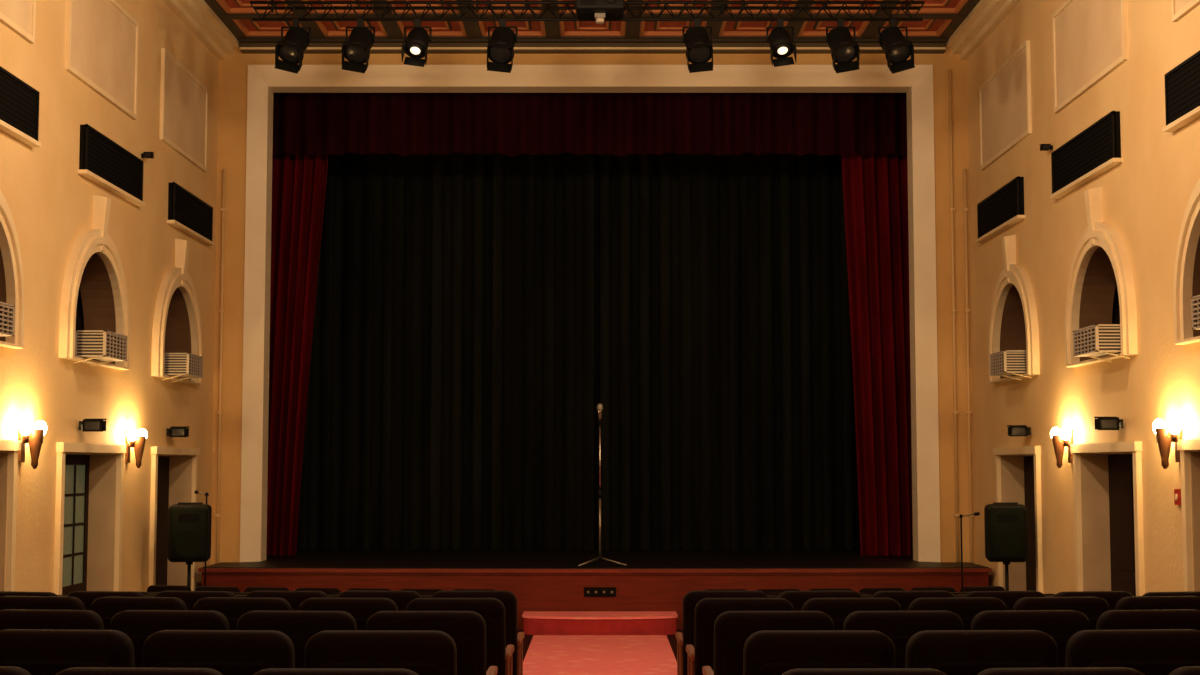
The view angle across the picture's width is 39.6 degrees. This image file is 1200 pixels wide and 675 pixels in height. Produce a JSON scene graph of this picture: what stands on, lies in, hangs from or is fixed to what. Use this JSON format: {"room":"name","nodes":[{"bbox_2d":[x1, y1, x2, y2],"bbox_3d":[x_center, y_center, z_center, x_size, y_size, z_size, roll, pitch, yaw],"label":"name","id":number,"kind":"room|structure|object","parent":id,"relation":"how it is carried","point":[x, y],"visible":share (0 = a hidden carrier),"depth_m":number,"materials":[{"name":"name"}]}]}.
{"room":"theater auditorium","nodes":[
{"label":"theater auditorium","id":0,"kind":"room"},
{"bbox_2d":[0,0,218,592],"bbox_3d":[-4.700,-0.847,8.590,0.300,7.200,23.000,0,-4,0],"label":"wall","id":1,"kind":"structure","parent":0,"point":[50,204],"depth_m":15.34,"materials":[{"name":"beige paint"}]},
{"bbox_2d":[0,190,22,348],"bbox_3d":[-4.515,-0.585,12.080,0.070,1.210,1.840,0,-4,0],"label":"trim","id":2,"kind":"structure","parent":1,"relation":"attached to","point":[11,278],"depth_m":12.74,"materials":[{"name":"beige paint"}]},
{"bbox_2d":[0,196,24,347],"bbox_3d":[-4.470,-0.550,12.077,0.030,1.140,1.700,0,-4,0],"label":"bead","id":3,"kind":"object","parent":1,"relation":"attached to","point":[3,207],"visible":1,"depth_m":12.80},
{"bbox_2d":[0,66,40,146],"bbox_3d":[-4.510,-1.811,12.449,0.080,0.440,1.810,0,-4,0],"label":"panel","id":4,"kind":"object","parent":1,"relation":"attached to","point":[19,101],"visible":1,"depth_m":12.90,"materials":[{"name":"black"}]},
{"bbox_2d":[18,419,46,468],"bbox_3d":[-4.457,0.838,13.074,0.186,0.382,0.436,0,-4,0],"label":"wall sconce","id":5,"kind":"object","parent":1,"relation":"attached to","point":[34,437],"visible":1,"depth_m":13.03,"materials":[{"name":"brown metal"}]},
{"bbox_2d":[62,455,89,594],"bbox_3d":[-4.796,1.984,14.797,0.099,1.880,1.622,0,-4,0],"label":"door","id":6,"kind":"structure","parent":1,"relation":"in","point":[76,495],"depth_m":15.29,"materials":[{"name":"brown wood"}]},
{"bbox_2d":[59,229,125,369],"bbox_3d":[-4.515,-0.364,14.971,0.070,1.210,1.840,0,-4,0],"label":"trim","id":7,"kind":"structure","parent":1,"relation":"attached to","point":[88,235],"depth_m":14.48,"materials":[{"name":"beige paint"}]},
{"bbox_2d":[70,237,129,369],"bbox_3d":[-4.470,-0.329,14.969,0.030,1.140,1.700,0,-4,0],"label":"bead","id":8,"kind":"object","parent":1,"relation":"attached to","point":[94,242],"visible":0.98,"depth_m":14.75},
{"bbox_2d":[73,330,127,366],"bbox_3d":[-4.474,0.104,14.659,0.452,0.282,0.652,0,-4,0],"label":"window air conditioner","id":9,"kind":"object","parent":1,"relation":"attached to","point":[98,345],"visible":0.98,"depth_m":14.35,"materials":[{"name":"grey"}]},
{"bbox_2d":[93,195,110,251],"bbox_3d":[-4.490,-1.027,15.022,0.120,0.500,0.150,0,-4,0],"label":"keystone","id":10,"kind":"object","parent":1,"relation":"attached to","point":[101,204],"visible":0.86,"depth_m":14.97,"materials":[{"name":"beige paint"}]},
{"bbox_2d":[0,0,207,171],"bbox_3d":[-4.532,-2.680,15.249,0.035,0.960,7.890,0,-4,0],"label":"wall panels","id":11,"kind":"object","parent":1,"relation":"attached to","point":[102,43],"depth_m":15.74,"materials":[{"name":"beige paint"}]},
{"bbox_2d":[78,124,144,205],"bbox_3d":[-4.510,-1.580,15.466,0.080,0.440,1.860,0,-4,0],"label":"panel","id":12,"kind":"object","parent":1,"relation":"attached to","point":[102,161],"visible":1,"depth_m":15.30,"materials":[{"name":"black"}]},
{"bbox_2d":[125,428,146,467],"bbox_3d":[-4.457,1.063,16.015,0.186,0.382,0.436,0,-4,0],"label":"wall sconce","id":13,"kind":"object","parent":1,"relation":"attached to","point":[135,439],"visible":1,"depth_m":15.97,"materials":[{"name":"brown metal"}]},
{"bbox_2d":[155,457,169,584],"bbox_3d":[-4.796,2.208,17.723,0.099,1.880,1.592,0,-4,0],"label":"door","id":14,"kind":"structure","parent":1,"relation":"in","point":[163,462],"depth_m":18.23,"materials":[{"name":"brown wood"}]},
{"bbox_2d":[151,267,200,384],"bbox_3d":[-4.515,-0.143,17.863,0.070,1.210,1.840,0,-4,0],"label":"trim","id":15,"kind":"structure","parent":1,"relation":"attached to","point":[171,273],"depth_m":17.36,"materials":[{"name":"beige paint"}]},
{"bbox_2d":[160,274,202,383],"bbox_3d":[-4.470,-0.108,17.860,0.030,1.140,1.700,0,-4,0],"label":"bead","id":16,"kind":"object","parent":1,"relation":"attached to","point":[179,277],"visible":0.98,"depth_m":17.56},
{"bbox_2d":[161,353,202,381],"bbox_3d":[-4.474,0.324,17.525,0.452,0.282,0.602,0,-4,0],"label":"window air conditioner","id":17,"kind":"object","parent":1,"relation":"attached to","point":[180,365],"visible":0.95,"depth_m":17.24,"materials":[{"name":"grey"}]},
{"bbox_2d":[167,182,213,245],"bbox_3d":[-4.510,-1.353,18.432,0.080,0.440,1.810,0,-4,0],"label":"panel","id":18,"kind":"object","parent":1,"relation":"attached to","point":[187,213],"visible":1,"depth_m":18.27,"materials":[{"name":"black"}]},
{"bbox_2d":[163,0,239,59],"bbox_3d":[-4.425,-4.312,8.654,0.250,0.279,22.599,0,-4,0],"label":"crown molding","id":19,"kind":"structure","parent":1,"relation":"attached to","point":[196,15],"depth_m":18.68,"materials":[{"name":"beige paint"}]},
{"bbox_2d":[204,0,979,41],"bbox_3d":[-0.085,-4.535,8.897,9.530,0.200,23.050,0,-4,0],"label":"ceiling","id":20,"kind":"structure","parent":0,"point":[535,25],"depth_m":19.31,"materials":[{"name":"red wood"}]},
{"bbox_2d":[250,0,923,20],"bbox_3d":[-0.125,-3.478,16.313,6.562,0.775,0.232,0,-4,0],"label":"lighting truss","id":21,"kind":"object","parent":20,"relation":"hanging from","point":[724,3],"visible":0.92,"depth_m":16.27,"materials":[{"name":"black metal"}]},
{"bbox_2d":[274,19,310,73],"bbox_3d":[-2.991,-2.831,16.217,0.332,0.560,0.401,0,-4,0],"label":"spotlight","id":22,"kind":"object","parent":21,"relation":"hanging from","point":[291,50],"visible":1,"depth_m":16.18,"materials":[{"name":"black metal"}]},
{"bbox_2d":[341,19,374,72],"bbox_3d":[-2.352,-2.833,16.217,0.314,0.557,0.401,0,-4,0],"label":"spotlight","id":23,"kind":"object","parent":21,"relation":"hanging from","point":[356,50],"visible":1,"depth_m":16.17,"materials":[{"name":"black metal"}]},
{"bbox_2d":[401,19,431,66],"bbox_3d":[-1.787,-2.871,16.235,0.284,0.478,0.323,0,-4,0],"label":"spotlight","id":24,"kind":"object","parent":21,"relation":"hanging from","point":[417,41],"visible":1,"depth_m":16.21,"materials":[{"name":"black metal"}]},
{"bbox_2d":[487,19,517,72],"bbox_3d":[-0.953,-2.836,16.218,0.296,0.552,0.401,0,-4,0],"label":"spotlight","id":25,"kind":"object","parent":21,"relation":"hanging from","point":[500,50],"visible":1,"depth_m":16.18,"materials":[{"name":"black metal"}]},
{"bbox_2d":[682,19,712,72],"bbox_3d":[0.953,-2.836,16.218,0.296,0.552,0.401,0,-4,0],"label":"spotlight","id":26,"kind":"object","parent":21,"relation":"hanging from","point":[699,50],"visible":1,"depth_m":16.18,"materials":[{"name":"black metal"}]},
{"bbox_2d":[766,19,796,66],"bbox_3d":[1.767,-2.871,16.235,0.284,0.478,0.323,0,-4,0],"label":"spotlight","id":27,"kind":"object","parent":21,"relation":"hanging from","point":[780,41],"visible":1,"depth_m":16.21,"materials":[{"name":"black metal"}]},
{"bbox_2d":[826,19,859,72],"bbox_3d":[2.362,-2.833,16.217,0.314,0.557,0.401,0,-4,0],"label":"spotlight","id":28,"kind":"object","parent":21,"relation":"hanging from","point":[844,50],"visible":1,"depth_m":16.17,"materials":[{"name":"black metal"}]},
{"bbox_2d":[878,19,914,73],"bbox_3d":[2.886,-2.831,16.217,0.341,0.561,0.401,0,-4,0],"label":"spotlight","id":29,"kind":"object","parent":21,"relation":"hanging from","point":[897,50],"visible":1,"depth_m":16.17,"materials":[{"name":"black metal"}]},
{"bbox_2d":[576,0,623,23],"bbox_3d":[0.000,-3.433,15.887,0.460,0.870,0.462,0,-4,0],"label":"ceiling projector","id":30,"kind":"object","parent":20,"relation":"hanging from","point":[598,10],"depth_m":15.74,"materials":[{"name":"black plastic"}]},
{"bbox_2d":[210,43,974,564],"bbox_3d":[-0.085,-0.009,19.884,8.930,7.150,0.450,0,-4,0],"label":"wall","id":31,"kind":"structure","parent":0,"point":[233,71],"depth_m":19.74,"materials":[{"name":"paint"}]},
{"bbox_2d":[215,169,226,562],"bbox_3d":[-4.460,0.645,19.583,0.060,5.300,0.050,0,-4,0],"label":"conduit pipe","id":32,"kind":"object","parent":31,"relation":"attached to","point":[223,209],"visible":0.87,"depth_m":19.59,"materials":[{"name":"brown metal"}]},
{"bbox_2d":[272,93,906,155],"bbox_3d":[-0.100,-2.842,20.697,8.800,1.176,0.110,0,-4,0],"label":"valance","id":33,"kind":"object","parent":31,"relation":"attached to","point":[403,124],"visible":0.53,"depth_m":20.69,"materials":[{"name":"fabric"}]},
{"bbox_2d":[240,65,940,561],"bbox_3d":[-0.115,-0.299,19.891,8.170,5.890,0.480,0,-4,0],"label":"frame","id":34,"kind":"object","parent":31,"relation":"attached to","point":[263,80],"visible":1,"depth_m":19.88,"materials":[{"name":"beige paint"}]},
{"bbox_2d":[948,69,959,561],"bbox_3d":[4.170,-0.289,19.654,0.060,5.825,0.050,0,-4,0],"label":"conduit pipe","id":35,"kind":"object","parent":31,"relation":"attached to","point":[952,209],"visible":0.97,"depth_m":19.63,"materials":[{"name":"brown metal"}]},
{"bbox_2d":[962,169,973,562],"bbox_3d":[4.330,0.645,19.583,0.060,5.300,0.050,0,-4,0],"label":"conduit pipe","id":36,"kind":"object","parent":31,"relation":"attached to","point":[965,209],"visible":0.85,"depth_m":19.59,"materials":[{"name":"brown metal"}]},
{"bbox_2d":[239,39,945,53],"bbox_3d":[-0.085,-3.498,19.824,8.370,0.199,0.199,0,-4,0],"label":"molding","id":37,"kind":"structure","parent":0,"point":[248,46],"depth_m":19.80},
{"bbox_2d":[517,630,682,660],"bbox_3d":[-0.085,2.228,8.154,9.530,0.800,22.600,0,-4,0],"label":"floor","id":38,"kind":"structure","parent":0,"point":[527,639],"depth_m":16.95,"materials":[{"name":"carpet"}]},
{"bbox_2d":[0,596,85,609],"bbox_3d":[-2.376,1.501,7.337,0.449,0.748,0.521,-1,-4,10],"label":"seat","id":39,"kind":"object","parent":38,"relation":"on","point":[6,602],"visible":0.18,"depth_m":7.11,"materials":[{"name":"fabric"}]},
{"bbox_2d":[0,609,103,630],"bbox_3d":[-1.933,1.353,6.078,0.449,0.748,0.521,-1,-4,7],"label":"seat","id":40,"kind":"object","parent":38,"relation":"on","point":[9,618],"visible":0.21,"depth_m":5.85,"materials":[{"name":"fabric"}]},
{"bbox_2d":[0,629,134,674],"bbox_3d":[-1.490,1.206,4.836,0.449,0.748,0.521,0,-4,5],"label":"seat","id":41,"kind":"object","parent":38,"relation":"on","point":[36,651],"visible":0.83,"depth_m":4.61,"materials":[{"name":"fabric"}]},
{"bbox_2d":[66,591,145,609],"bbox_3d":[-2.376,1.630,8.330,0.449,0.748,0.521,-1,-4,10],"label":"seat","id":42,"kind":"object","parent":38,"relation":"on","point":[87,597],"visible":0.07,"depth_m":8.11,"materials":[{"name":"fabric"}]},
{"bbox_2d":[91,597,186,629],"bbox_3d":[-1.933,1.493,7.271,0.449,0.748,0.521,-1,-4,7],"label":"seat","id":43,"kind":"object","parent":38,"relation":"on","point":[106,607],"visible":0.18,"depth_m":7.05,"materials":[{"name":"fabric"}]},
{"bbox_2d":[55,667,222,674],"bbox_3d":[-1.046,1.148,4.007,0.449,0.748,0.521,0,-4,3],"label":"seat","id":44,"kind":"object","parent":38,"relation":"on","point":[76,670],"visible":1,"depth_m":3.79,"materials":[{"name":"fabric"}]},
{"bbox_2d":[110,610,228,667],"bbox_3d":[-1.490,1.347,6.029,0.449,0.748,0.521,0,-4,5],"label":"seat","id":45,"kind":"object","parent":38,"relation":"on","point":[138,625],"visible":0.31,"depth_m":5.80,"materials":[{"name":"fabric"}]},
{"bbox_2d":[168,502,211,588],"bbox_3d":[-4.071,2.349,16.532,0.539,1.423,0.491,1,-4,-10],"label":"loudspeaker","id":46,"kind":"object","parent":38,"relation":"on","point":[189,523],"visible":0.81,"depth_m":16.33,"materials":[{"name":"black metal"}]},
{"bbox_2d":[155,591,235,609],"bbox_3d":[-1.933,1.619,8.264,0.449,0.748,0.521,-1,-4,7],"label":"seat","id":47,"kind":"object","parent":38,"relation":"on","point":[190,598],"visible":0.09,"depth_m":8.04,"materials":[{"name":"fabric"}]},
{"bbox_2d":[143,630,294,674],"bbox_3d":[-1.046,1.202,4.805,0.449,0.748,0.521,0,-4,3],"label":"seat","id":48,"kind":"object","parent":38,"relation":"on","point":[228,652],"visible":0.81,"depth_m":4.57,"materials":[{"name":"fabric"}]},
{"bbox_2d":[193,597,291,629],"bbox_3d":[-1.490,1.488,7.222,0.449,0.748,0.521,0,-4,5],"label":"seat","id":49,"kind":"object","parent":38,"relation":"on","point":[232,608],"visible":0.14,"depth_m":6.99,"materials":[{"name":"fabric"}]},
{"bbox_2d":[245,590,328,610],"bbox_3d":[-1.490,1.610,8.215,0.449,0.748,0.521,0,-4,5],"label":"seat","id":50,"kind":"object","parent":38,"relation":"on","point":[295,598],"visible":0.08,"depth_m":7.99,"materials":[{"name":"fabric"}]},
{"bbox_2d":[237,610,356,667],"bbox_3d":[-1.046,1.343,5.998,0.449,0.748,0.521,0,-4,3],"label":"seat","id":51,"kind":"object","parent":38,"relation":"on","point":[299,626],"visible":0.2,"depth_m":5.77,"materials":[{"name":"fabric"}]},
{"bbox_2d":[253,668,417,674],"bbox_3d":[-0.603,1.147,3.994,0.449,0.748,0.521,0,-4,1],"label":"seat","id":52,"kind":"object","parent":38,"relation":"on","point":[270,671],"visible":1,"depth_m":3.78,"materials":[{"name":"fabric"}]},
{"bbox_2d":[299,598,397,629],"bbox_3d":[-1.046,1.484,7.191,0.449,0.748,0.521,0,-4,3],"label":"seat","id":53,"kind":"object","parent":38,"relation":"on","point":[361,609],"visible":0.16,"depth_m":6.96,"materials":[{"name":"fabric"}]},
{"bbox_2d":[337,590,421,610],"bbox_3d":[-1.046,1.605,8.184,0.449,0.748,0.521,0,-4,3],"label":"seat","id":54,"kind":"object","parent":38,"relation":"on","point":[402,599],"visible":0.07,"depth_m":7.96,"materials":[{"name":"fabric"}]},
{"bbox_2d":[305,630,456,674],"bbox_3d":[-0.603,1.200,4.792,0.449,0.748,0.521,0,-4,1],"label":"seat","id":55,"kind":"object","parent":38,"relation":"on","point":[423,652],"visible":0.88,"depth_m":4.56,"materials":[{"name":"fabric"}]},
{"bbox_2d":[366,611,497,674],"bbox_3d":[-0.603,1.342,5.985,0.449,0.748,0.521,0,-4,1],"label":"seat","id":56,"kind":"object","parent":38,"relation":"on","point":[467,629],"visible":0.59,"depth_m":5.75,"materials":[{"name":"fabric"}]},
{"bbox_2d":[406,598,513,674],"bbox_3d":[-0.603,1.482,7.178,0.449,0.748,0.521,0,-4,1],"label":"seat","id":57,"kind":"object","parent":38,"relation":"on","point":[492,610],"visible":0.49,"depth_m":6.95,"materials":[{"name":"fabric"}]},
{"bbox_2d":[431,590,524,674],"bbox_3d":[-0.603,1.603,8.171,0.449,0.748,0.521,0,-4,1],"label":"seat","id":58,"kind":"object","parent":38,"relation":"on","point":[507,598],"visible":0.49,"depth_m":7.95,"materials":[{"name":"fabric"}]},
{"bbox_2d":[198,549,991,629],"bbox_3d":[-0.100,3.056,20.737,10.180,0.667,4.960,0,-4,0],"label":"stage platform","id":59,"kind":"object","parent":38,"relation":"on","point":[539,579],"visible":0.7,"depth_m":18.39,"materials":[{"name":"brown wood"}]},
{"bbox_2d":[266,153,327,555],"bbox_3d":[-3.985,-0.199,20.875,1.131,5.820,0.213,0,-4,0],"label":"stage curtain","id":60,"kind":"object","parent":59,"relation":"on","point":[298,182],"visible":0.54,"depth_m":20.88,"materials":[{"name":"fabric"}]},
{"bbox_2d":[297,152,598,550],"bbox_3d":[-2.270,-0.181,22.379,4.638,6.025,0.385,0,-4,0],"label":"stage curtain","id":61,"kind":"object","parent":59,"relation":"on","point":[453,395],"visible":0.71,"depth_m":22.35,"materials":[{"name":"fabric"}]},
{"bbox_2d":[576,403,628,567],"bbox_3d":[0.029,1.656,18.765,0.597,1.823,0.571,0,-4,0],"label":"microphone stand","id":62,"kind":"object","parent":59,"relation":"on","point":[599,558],"visible":1,"depth_m":18.68,"materials":[{"name":"grey metal"}]},
{"bbox_2d":[599,152,860,550],"bbox_3d":[2.288,-0.181,22.376,4.599,6.025,0.381,0,-4,0],"label":"stage curtain","id":63,"kind":"object","parent":59,"relation":"on","point":[726,385],"visible":0.62,"depth_m":22.34,"materials":[{"name":"fabric"}]},
{"bbox_2d":[842,153,912,555],"bbox_3d":[3.670,-0.198,20.876,1.260,5.820,0.213,0,-4,0],"label":"stage curtain","id":64,"kind":"object","parent":59,"relation":"on","point":[875,185],"visible":0.56,"depth_m":20.87,"materials":[{"name":"fabric"}]},
{"bbox_2d":[523,635,676,674],"bbox_3d":[0.000,2.050,7.290,1.400,0.600,20.650,0,-4,0],"label":"carpet runner","id":65,"kind":"object","parent":38,"relation":"on","point":[546,654],"visible":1,"depth_m":15.69,"materials":[{"name":"red carpet"}]},
{"bbox_2d":[522,611,677,634],"bbox_3d":[0.000,3.076,17.926,1.665,0.199,0.683,0,-4,0],"label":"step","id":66,"kind":"structure","parent":38,"relation":"on","point":[534,622],"depth_m":17.65,"materials":[{"name":"carpet"}]},
{"bbox_2d":[675,590,768,674],"bbox_3d":[0.603,1.603,8.171,0.449,0.748,0.521,0,-4,-1],"label":"seat","id":67,"kind":"object","parent":38,"relation":"on","point":[691,598],"visible":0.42,"depth_m":7.95,"materials":[{"name":"fabric"}]},
{"bbox_2d":[686,598,793,674],"bbox_3d":[0.603,1.482,7.178,0.449,0.748,0.521,0,-4,-1],"label":"seat","id":68,"kind":"object","parent":38,"relation":"on","point":[707,610],"visible":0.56,"depth_m":6.95,"materials":[{"name":"fabric"}]},
{"bbox_2d":[702,611,833,674],"bbox_3d":[0.603,1.342,5.985,0.449,0.748,0.521,0,-4,-1],"label":"seat","id":69,"kind":"object","parent":38,"relation":"on","point":[732,629],"visible":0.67,"depth_m":5.75,"materials":[{"name":"fabric"}]},
{"bbox_2d":[743,630,894,674],"bbox_3d":[0.603,1.200,4.792,0.449,0.748,0.521,0,-4,-1],"label":"seat","id":70,"kind":"object","parent":38,"relation":"on","point":[765,652],"visible":0.91,"depth_m":4.56,"materials":[{"name":"fabric"}]},
{"bbox_2d":[778,590,862,610],"bbox_3d":[1.046,1.605,8.184,0.449,0.748,0.521,0,-4,-3],"label":"seat","id":71,"kind":"object","parent":38,"relation":"on","point":[797,599],"visible":0.04,"depth_m":7.96,"materials":[{"name":"fabric"}]},
{"bbox_2d":[802,598,900,629],"bbox_3d":[1.046,1.484,7.191,0.449,0.748,0.521,0,-4,-3],"label":"seat","id":72,"kind":"object","parent":38,"relation":"on","point":[838,609],"visible":0.17,"depth_m":6.96,"materials":[{"name":"fabric"}]},
{"bbox_2d":[782,668,946,674],"bbox_3d":[0.603,1.147,3.994,0.449,0.748,0.521,0,-4,-1],"label":"seat","id":73,"kind":"object","parent":38,"relation":"on","point":[799,671],"visible":1,"depth_m":3.78,"materials":[{"name":"fabric"}]},
{"bbox_2d":[843,610,962,667],"bbox_3d":[1.046,1.343,5.998,0.449,0.748,0.521,0,-4,-3],"label":"seat","id":74,"kind":"object","parent":38,"relation":"on","point":[899,626],"visible":0.23,"depth_m":5.77,"materials":[{"name":"fabric"}]},
{"bbox_2d":[871,590,954,610],"bbox_3d":[1.490,1.610,8.215,0.449,0.748,0.521,0,-4,-5],"label":"seat","id":75,"kind":"object","parent":38,"relation":"on","point":[904,598],"visible":0.06,"depth_m":7.99,"materials":[{"name":"fabric"}]},
{"bbox_2d":[908,597,1006,629],"bbox_3d":[1.490,1.488,7.222,0.449,0.748,0.521,0,-4,-5],"label":"seat","id":76,"kind":"object","parent":38,"relation":"on","point":[966,608],"visible":0.17,"depth_m":6.99,"materials":[{"name":"fabric"}]},
{"bbox_2d":[905,630,1056,674],"bbox_3d":[1.046,1.202,4.805,0.449,0.748,0.521,0,-4,-3],"label":"seat","id":77,"kind":"object","parent":38,"relation":"on","point":[951,652],"visible":0.83,"depth_m":4.57,"materials":[{"name":"fabric"}]},
{"bbox_2d":[964,591,1044,609],"bbox_3d":[1.933,1.619,8.264,0.449,0.748,0.521,1,-4,-7],"label":"seat","id":78,"kind":"object","parent":38,"relation":"on","point":[1009,598],"visible":0.02,"depth_m":8.04,"materials":[{"name":"fabric"}]},
{"bbox_2d":[984,502,1027,590],"bbox_3d":[4.031,2.349,16.532,0.539,1.423,0.491,-1,-4,10],"label":"loudspeaker","id":79,"kind":"object","parent":38,"relation":"on","point":[1006,523],"visible":0.77,"depth_m":16.33,"materials":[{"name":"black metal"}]},
{"bbox_2d":[971,610,1089,667],"bbox_3d":[1.490,1.347,6.029,0.449,0.748,0.521,0,-4,-5],"label":"seat","id":80,"kind":"object","parent":38,"relation":"on","point":[1060,625],"visible":0.2,"depth_m":5.80,"materials":[{"name":"fabric"}]},
{"bbox_2d":[1013,597,1108,629],"bbox_3d":[1.933,1.493,7.271,0.449,0.748,0.521,1,-4,-7],"label":"seat","id":81,"kind":"object","parent":38,"relation":"on","point":[1092,607],"visible":0.19,"depth_m":7.05,"materials":[{"name":"fabric"}]},
{"bbox_2d":[977,667,1144,674],"bbox_3d":[1.046,1.148,4.007,0.449,0.748,0.521,0,-4,-3],"label":"seat","id":82,"kind":"object","parent":38,"relation":"on","point":[1060,670],"visible":1,"depth_m":3.79,"materials":[{"name":"fabric"}]},
{"bbox_2d":[1054,591,1133,609],"bbox_3d":[2.376,1.630,8.330,0.449,0.748,0.521,1,-4,-10],"label":"seat","id":83,"kind":"object","parent":38,"relation":"on","point":[1112,597],"visible":0.09,"depth_m":8.11,"materials":[{"name":"fabric"}]},
{"bbox_2d":[1065,629,1199,674],"bbox_3d":[1.490,1.206,4.836,0.449,0.748,0.521,0,-4,-5],"label":"seat","id":84,"kind":"object","parent":38,"relation":"on","point":[1147,651],"visible":0.83,"depth_m":4.61,"materials":[{"name":"fabric"}]},
{"bbox_2d":[1096,609,1199,630],"bbox_3d":[1.933,1.353,6.078,0.449,0.748,0.521,1,-4,-7],"label":"seat","id":85,"kind":"object","parent":38,"relation":"on","point":[1166,618],"visible":0.21,"depth_m":5.85,"materials":[{"name":"fabric"}]},
{"bbox_2d":[1114,596,1199,609],"bbox_3d":[2.376,1.501,7.337,0.449,0.748,0.521,1,-4,-10],"label":"seat","id":86,"kind":"object","parent":38,"relation":"on","point":[1142,602],"visible":0.14,"depth_m":7.11,"materials":[{"name":"fabric"}]},
{"bbox_2d":[967,0,1199,593],"bbox_3d":[4.530,-0.847,8.590,0.300,7.200,23.000,0,-4,0],"label":"wall","id":87,"kind":"structure","parent":0,"point":[1145,196],"depth_m":15.13,"materials":[{"name":"beige paint"}]},
{"bbox_2d":[945,0,1020,59],"bbox_3d":[4.255,-4.312,8.654,0.250,0.279,22.599,0,-4,0],"label":"crown molding","id":88,"kind":"structure","parent":87,"relation":"attached to","point":[986,15],"depth_m":18.68,"materials":[{"name":"beige paint"}]},
{"bbox_2d":[976,176,1024,242],"bbox_3d":[4.340,-1.376,18.133,0.080,0.440,1.910,0,-4,0],"label":"panel","id":89,"kind":"object","parent":87,"relation":"attached to","point":[1004,208],"visible":1,"depth_m":17.97,"materials":[{"name":"black"}]},
{"bbox_2d":[988,271,1030,382],"bbox_3d":[4.300,-0.131,17.561,0.030,1.140,1.700,0,-4,0],"label":"bead","id":90,"kind":"object","parent":87,"relation":"attached to","point":[1005,274],"visible":0.98,"depth_m":17.31},
{"bbox_2d":[990,350,1031,380],"bbox_3d":[4.304,0.293,17.127,0.452,0.282,0.602,0,-4,0],"label":"window air conditioner","id":91,"kind":"object","parent":87,"relation":"attached to","point":[1006,363],"visible":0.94,"depth_m":16.84,"materials":[{"name":"grey"}]},
{"bbox_2d":[992,264,1039,382],"bbox_3d":[4.345,-0.166,17.564,0.070,1.210,1.840,0,-4,0],"label":"trim","id":92,"kind":"structure","parent":87,"relation":"attached to","point":[1017,269],"depth_m":17.06,"materials":[{"name":"beige paint"}]},
{"bbox_2d":[1024,457,1035,590],"bbox_3d":[4.626,2.181,17.369,0.099,1.880,1.542,0,-4,0],"label":"door","id":93,"kind":"structure","parent":87,"relation":"in","point":[1028,461],"depth_m":17.87,"materials":[{"name":"brown wood"}]},
{"bbox_2d":[1051,427,1072,467],"bbox_3d":[4.287,1.021,15.467,0.186,0.382,0.436,0,-4,0],"label":"wall sconce","id":94,"kind":"object","parent":87,"relation":"attached to","point":[1063,438],"visible":1,"depth_m":15.43,"materials":[{"name":"brown metal"}]},
{"bbox_2d":[1050,111,1121,198],"bbox_3d":[4.340,-1.618,14.972,0.080,0.440,1.970,0,-4,0],"label":"panel","id":95,"kind":"object","parent":87,"relation":"attached to","point":[1095,150],"visible":1,"depth_m":14.80,"materials":[{"name":"black"}]},
{"bbox_2d":[979,0,1199,170],"bbox_3d":[4.362,-2.703,14.950,0.035,0.960,8.290,0,-4,0],"label":"wall panels","id":96,"kind":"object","parent":87,"relation":"attached to","point":[1090,37],"depth_m":15.68,"materials":[{"name":"beige paint"}]},
{"bbox_2d":[1084,187,1101,244],"bbox_3d":[4.320,-1.060,14.593,0.120,0.500,0.150,0,-4,0],"label":"keystone","id":97,"kind":"object","parent":87,"relation":"attached to","point":[1093,197],"visible":0.86,"depth_m":14.54,"materials":[{"name":"beige paint"}]},
{"bbox_2d":[1065,230,1125,366],"bbox_3d":[4.300,-0.362,14.540,0.030,1.140,1.700,0,-4,0],"label":"bead","id":98,"kind":"object","parent":87,"relation":"attached to","point":[1098,234],"visible":1,"depth_m":14.40},
{"bbox_2d":[1073,324,1129,361],"bbox_3d":[4.304,0.057,14.040,0.452,0.282,0.652,0,-4,0],"label":"window air conditioner","id":99,"kind":"object","parent":87,"relation":"attached to","point":[1095,341],"visible":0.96,"depth_m":13.78,"materials":[{"name":"grey"}]},
{"bbox_2d":[1069,222,1137,366],"bbox_3d":[4.345,-0.397,14.543,0.070,1.210,1.840,0,-4,0],"label":"trim","id":100,"kind":"structure","parent":87,"relation":"attached to","point":[1108,229],"depth_m":14.11,"materials":[{"name":"beige paint"}]},
{"bbox_2d":[1108,455,1135,595],"bbox_3d":[4.626,1.947,14.313,0.099,1.880,1.612,0,-4,0],"label":"door","id":101,"kind":"structure","parent":87,"relation":"in","point":[1120,467],"depth_m":14.75,"materials":[{"name":"brown wood"}]},
{"bbox_2d":[1153,418,1182,468],"bbox_3d":[4.287,0.800,12.576,0.186,0.382,0.436,0,-4,0],"label":"wall sconce","id":102,"kind":"object","parent":87,"relation":"attached to","point":[1165,436],"visible":0.99,"depth_m":12.54,"materials":[{"name":"brown metal"}]},
{"bbox_2d":[1163,50,1199,131],"bbox_3d":[4.340,-1.857,11.851,0.080,0.440,1.810,0,-4,0],"label":"panel","id":103,"kind":"object","parent":87,"relation":"attached to","point":[1182,83],"visible":1,"depth_m":12.37,"materials":[{"name":"black"}]},
{"bbox_2d":[1173,184,1199,343],"bbox_3d":[4.300,-0.585,11.629,0.030,1.140,1.700,0,-4,0],"label":"bead","id":104,"kind":"object","parent":87,"relation":"attached to","point":[1195,197],"visible":1,"depth_m":12.35},
{"bbox_2d":[1175,178,1199,344],"bbox_3d":[4.345,-0.620,11.631,0.070,1.210,1.840,0,-4,0],"label":"trim","id":105,"kind":"structure","parent":87,"relation":"attached to","point":[1193,231],"depth_m":12.31,"materials":[{"name":"beige paint"}]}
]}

